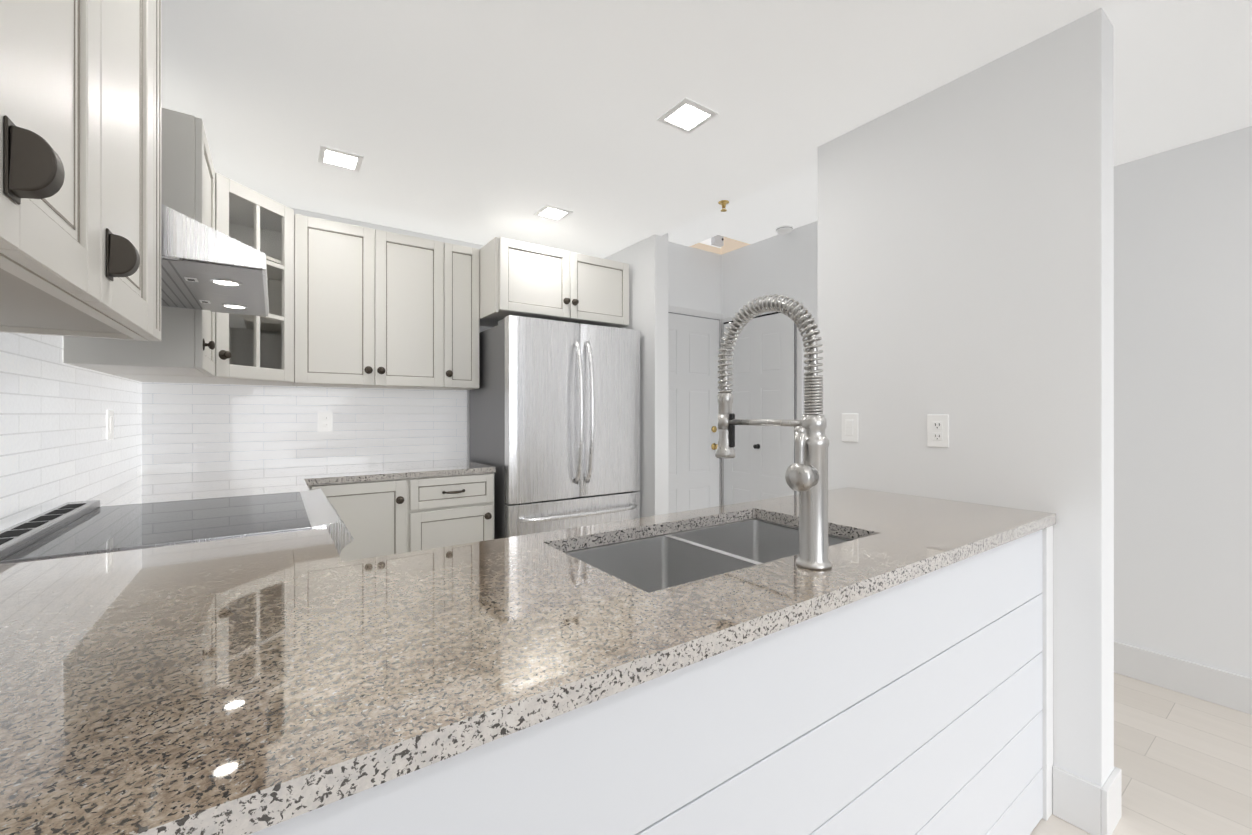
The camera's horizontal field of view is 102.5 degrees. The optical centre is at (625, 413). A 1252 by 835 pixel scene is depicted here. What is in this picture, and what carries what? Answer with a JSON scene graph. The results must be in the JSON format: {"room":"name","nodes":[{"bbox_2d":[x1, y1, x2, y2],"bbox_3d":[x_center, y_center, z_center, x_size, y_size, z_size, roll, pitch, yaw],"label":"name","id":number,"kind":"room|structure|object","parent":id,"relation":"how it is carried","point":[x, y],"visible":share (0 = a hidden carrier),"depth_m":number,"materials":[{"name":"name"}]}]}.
{"room":"kitchen","nodes":[
{"label":"kitchen","id":0,"kind":"room"},
{"bbox_2d":[0,332,141,530],"bbox_3d":[-0.595,0.024,-0.199,0.128,2.389,6.724,0,0,-35],"label":"wall","id":1,"kind":"structure","parent":0,"point":[57,448],"depth_m":1.51,"materials":[{"name":"white tile"}]},
{"bbox_2d":[0,0,47,259],"bbox_3d":[-0.577,-0.601,0.180,0.334,0.862,0.522,0,0,-35],"label":"upper cabinet","id":2,"kind":"object","parent":1,"relation":"attached to","point":[23,23],"depth_m":0.48,"materials":[{"name":"white paint"}]},
{"bbox_2d":[0,0,127,315],"bbox_3d":[-0.788,-0.601,0.482,0.334,0.862,0.464,0,0,-35],"label":"upper cabinet","id":3,"kind":"object","parent":1,"relation":"attached to","point":[80,168],"depth_m":0.67,"materials":[{"name":"white paint"}]},
{"bbox_2d":[0,0,160,340],"bbox_3d":[-1.003,-0.600,0.788,0.334,0.862,0.532,0,0,-35],"label":"upper cabinet","id":4,"kind":"object","parent":1,"relation":"attached to","point":[142,322],"depth_m":0.98,"materials":[{"name":"white paint"}]},
{"bbox_2d":[107,410,112,439],"bbox_3d":[-2.052,0.044,2.000,0.009,0.117,0.072,0,0,-35],"label":"electrical outlet","id":5,"kind":"object","parent":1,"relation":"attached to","point":[109,424],"visible":0.98,"depth_m":1.98,"materials":[{"name":"white plastic"}]},
{"bbox_2d":[63,107,214,375],"bbox_3d":[-1.732,-0.594,1.854,0.363,0.874,0.466,0,0,-35],"label":"upper cabinet","id":6,"kind":"object","parent":1,"relation":"attached to","point":[185,346],"visible":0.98,"depth_m":1.72,"materials":[{"name":"white paint"}]},
{"bbox_2d":[107,172,293,385],"bbox_3d":[-1.952,-0.594,2.391,0.619,0.874,0.668,0,0,-35],"label":"upper cabinet","id":7,"kind":"object","parent":1,"relation":"attached to","point":[253,350],"visible":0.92,"depth_m":2.48,"materials":[{"name":"white paint"}]},
{"bbox_2d":[161,204,268,316],"bbox_3d":[-1.321,-0.692,1.403,0.520,0.679,0.736,0,0,-35],"label":"range hood","id":8,"kind":"object","parent":1,"relation":"attached to","point":[205,267],"visible":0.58,"depth_m":1.25,"materials":[{"name":"silver metal"}]},
{"bbox_2d":[142,207,492,474],"bbox_3d":[-1.341,0.025,3.306,2.690,2.389,0.128,0,0,-35],"label":"wall","id":9,"kind":"structure","parent":0,"point":[191,427],"depth_m":2.86,"materials":[{"name":"white tile"}]},
{"bbox_2d":[318,412,331,431],"bbox_3d":[-1.757,0.047,2.931,0.072,0.117,0.007,0,0,-35],"label":"electrical outlet","id":10,"kind":"object","parent":9,"relation":"attached to","point":[324,421],"visible":1,"depth_m":2.93,"materials":[{"name":"white plastic"}]},
{"bbox_2d":[293,214,478,390],"bbox_3d":[-1.392,-0.594,2.976,0.965,0.874,0.353,0,0,-35],"label":"upper cabinet","id":11,"kind":"object","parent":9,"relation":"attached to","point":[374,308],"visible":1,"depth_m":2.82,"materials":[{"name":"white paint"}]},
{"bbox_2d":[479,237,628,327],"bbox_3d":[-0.526,-0.811,3.409,0.944,0.438,0.636,0,0,-35],"label":"upper cabinet","id":12,"kind":"object","parent":9,"relation":"attached to","point":[521,278],"visible":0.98,"depth_m":3.13,"materials":[{"name":"white paint"}]},
{"bbox_2d":[603,233,667,517],"bbox_3d":[-0.009,-0.096,3.650,0.115,2.632,0.854,0,0,-35],"label":"wall","id":13,"kind":"structure","parent":0,"point":[646,259],"depth_m":3.32,"materials":[{"name":"white paint"}]},
{"bbox_2d":[668,241,720,313],"bbox_3d":[0.358,-0.306,4.191,1.108,3.052,0.120,0,0,-35],"label":"wall","id":14,"kind":"structure","parent":0,"point":[694,278],"depth_m":4.27,"materials":[{"name":"white paint"}]},
{"bbox_2d":[668,313,718,513],"bbox_3d":[0.474,0.200,4.131,0.860,2.031,0.102,0,0,-35],"label":"entry door","id":15,"kind":"structure","parent":14,"relation":"in","point":[693,393],"depth_m":4.21,"materials":[{"name":"white paint"}]},
{"bbox_2d":[668,305,722,505],"bbox_3d":[0.454,0.168,4.161,0.998,2.104,0.039,0,0,-35],"label":"door frame","id":16,"kind":"structure","parent":14,"relation":"attached to","point":[694,313],"depth_m":4.33,"materials":[{"name":"white paint"}]},
{"bbox_2d":[161,0,1251,257],"bbox_3d":[1.006,-1.302,0.924,4.038,0.263,6.724,0,0,-35],"label":"ceiling","id":17,"kind":"structure","parent":0,"point":[483,122],"depth_m":1.81,"materials":[{"name":"white paint"}]},
{"bbox_2d":[318,145,363,171],"bbox_3d":[-1.309,-1.166,2.303,0.170,0.007,0.170,0,0,-35],"label":"recessed light","id":18,"kind":"object","parent":17,"relation":"in","point":[339,158],"visible":1,"depth_m":2.29,"materials":[{"name":"white plastic"}]},
{"bbox_2d":[534,205,572,220],"bbox_3d":[-0.425,-1.166,2.923,0.170,0.007,0.170,0,0,-35],"label":"recessed light","id":19,"kind":"object","parent":17,"relation":"in","point":[552,213],"visible":1,"depth_m":2.91,"materials":[{"name":"white plastic"}]},
{"bbox_2d":[657,98,717,133],"bbox_3d":[0.241,-1.166,1.973,0.170,0.007,0.170,0,0,-35],"label":"recessed light","id":20,"kind":"object","parent":17,"relation":"in","point":[687,115],"visible":1,"depth_m":1.96,"materials":[{"name":"white plastic"}]},
{"bbox_2d":[718,200,728,211],"bbox_3d":[0.540,-1.146,2.777,0.060,0.046,0.060,0,0,-35],"label":"sprinkler","id":21,"kind":"object","parent":17,"relation":"attached to","point":[723,203],"visible":1,"depth_m":2.77,"materials":[{"name":"gold metal"}]},
{"bbox_2d":[668,164,817,254],"bbox_3d":[0.984,-1.617,3.245,1.169,0.410,2.150,0,0,-35],"label":"ceiling","id":22,"kind":"structure","parent":0,"point":[765,213],"depth_m":3.61,"materials":[{"name":"white paint"}]},
{"bbox_2d":[776,225,792,233],"bbox_3d":[1.205,-1.395,3.821,0.125,0.034,0.125,0,0,-35],"label":"smoke detector","id":23,"kind":"object","parent":22,"relation":"attached to","point":[785,229],"visible":1,"depth_m":3.78,"materials":[{"name":"white plastic"}]},
{"bbox_2d":[818,8,1113,786],"bbox_3d":[1.159,-0.097,1.862,0.132,2.632,0.925,0,0,-35],"label":"wall","id":24,"kind":"structure","parent":0,"point":[966,253],"depth_m":1.65,"materials":[{"name":"white paint"}]},
{"bbox_2d":[842,414,857,441],"bbox_3d":[0.924,0.058,2.073,0.009,0.117,0.072,0,0,-35],"label":"light switch","id":25,"kind":"object","parent":24,"relation":"attached to","point":[849,427],"visible":1,"depth_m":2.07,"materials":[{"name":"white plastic"}]},
{"bbox_2d":[927,415,948,447],"bbox_3d":[1.117,0.062,1.799,0.007,0.117,0.072,0,0,-35],"label":"electrical outlet","id":26,"kind":"object","parent":24,"relation":"attached to","point":[937,430],"visible":1,"depth_m":1.79,"materials":[{"name":"white plastic"}]},
{"bbox_2d":[1052,766,1121,834],"bbox_3d":[1.159,1.147,1.861,0.160,0.145,0.953,0,0,-35],"label":"baseboard","id":27,"kind":"structure","parent":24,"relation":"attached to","point":[1086,805],"depth_m":1.48,"materials":[{"name":"white paint"}]},
{"bbox_2d":[721,126,1251,677],"bbox_3d":[2.683,-0.307,1.944,0.120,3.052,6.470,0,0,-35],"label":"wall","id":28,"kind":"structure","parent":0,"point":[1183,402],"depth_m":2.20,"materials":[{"name":"white paint"}]},
{"bbox_2d":[723,312,793,504],"bbox_3d":[1.055,0.218,4.085,0.078,1.996,0.722,0,0,-35],"label":"closet door","id":29,"kind":"structure","parent":28,"relation":"in","point":[762,460],"depth_m":4.04,"materials":[{"name":"white paint"}]},
{"bbox_2d":[721,302,802,505],"bbox_3d":[1.077,0.190,4.100,0.034,2.059,0.840,0,0,-35],"label":"door frame","id":30,"kind":"structure","parent":28,"relation":"attached to","point":[798,377],"depth_m":3.79,"materials":[{"name":"white paint"}]},
{"bbox_2d":[1114,641,1251,714],"bbox_3d":[2.912,1.146,1.499,0.014,0.145,5.480,0,0,-35],"label":"baseboard","id":31,"kind":"structure","parent":28,"relation":"attached to","point":[1216,686],"depth_m":2.18,"materials":[{"name":"white paint"}]},
{"bbox_2d":[1030,673,1251,834],"bbox_3d":[1.006,1.249,0.923,4.038,0.060,6.724,0,0,-35],"label":"floor","id":32,"kind":"structure","parent":0,"point":[1183,762],"depth_m":1.74,"materials":[{"name":"beige wood"}]},
{"bbox_2d":[0,488,353,562],"bbox_3d":[-1.250,0.748,1.485,0.725,0.942,0.737,0,0,-35],"label":"range","id":33,"kind":"object","parent":32,"relation":"on","point":[77,528],"visible":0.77,"depth_m":1.36,"materials":[{"name":"silver metal"}]},
{"bbox_2d":[308,473,493,561],"bbox_3d":[-1.435,0.778,2.484,1.572,0.882,1.105,0,0,-35],"label":"base cabinet","id":34,"kind":"object","parent":32,"relation":"on","point":[386,517],"visible":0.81,"depth_m":2.62,"materials":[{"name":"white paint"}]},
{"bbox_2d":[87,459,495,506],"bbox_3d":[-1.436,0.320,2.485,1.573,0.032,1.106,0,0,-35],"label":"countertop","id":35,"kind":"structure","parent":34,"relation":"on","point":[153,488],"depth_m":2.38,"materials":[{"name":"stone"}]},
{"bbox_2d":[469,315,639,538],"bbox_3d":[-0.457,0.333,3.329,0.918,1.772,0.804,0,0,-35],"label":"refrigerator","id":36,"kind":"object","parent":32,"relation":"on","point":[555,423],"visible":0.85,"depth_m":3.01,"materials":[{"name":"grey metal"}]},
{"bbox_2d":[250,525,1052,834],"bbox_3d":[-0.018,0.778,1.250,2.494,0.882,1.054,0,0,-35],"label":"panel","id":37,"kind":"object","parent":32,"relation":"on","point":[922,705],"visible":0.44,"depth_m":0.86,"materials":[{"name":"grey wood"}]},
{"bbox_2d":[0,527,336,594],"bbox_3d":[-0.966,0.320,1.003,0.659,0.032,0.371,0,0,-35],"label":"countertop","id":38,"kind":"structure","parent":37,"relation":"on","point":[16,578],"depth_m":1.04,"materials":[{"name":"stone"}]},
{"bbox_2d":[0,487,1055,834],"bbox_3d":[0.094,0.320,1.090,2.495,0.032,0.676,0,0,-35],"label":"countertop","id":39,"kind":"structure","parent":37,"relation":"on","point":[244,685],"depth_m":0.64,"materials":[{"name":"stone"}]},
{"bbox_2d":[564,518,853,592],"bbox_3d":[0.227,0.445,1.232,0.787,0.215,0.449,0,0,-35],"label":"sink","id":40,"kind":"object","parent":39,"relation":"in","point":[654,563],"visible":0.06,"depth_m":1.36,"materials":[{"name":"silver metal"}]},
{"bbox_2d":[715,294,831,569],"bbox_3d":[0.297,0.022,1.090,0.100,0.563,0.298,0,0,-35],"label":"faucet","id":41,"kind":"object","parent":39,"relation":"on","point":[806,475],"visible":1,"depth_m":0.99,"materials":[{"name":"silver metal"}]}
]}

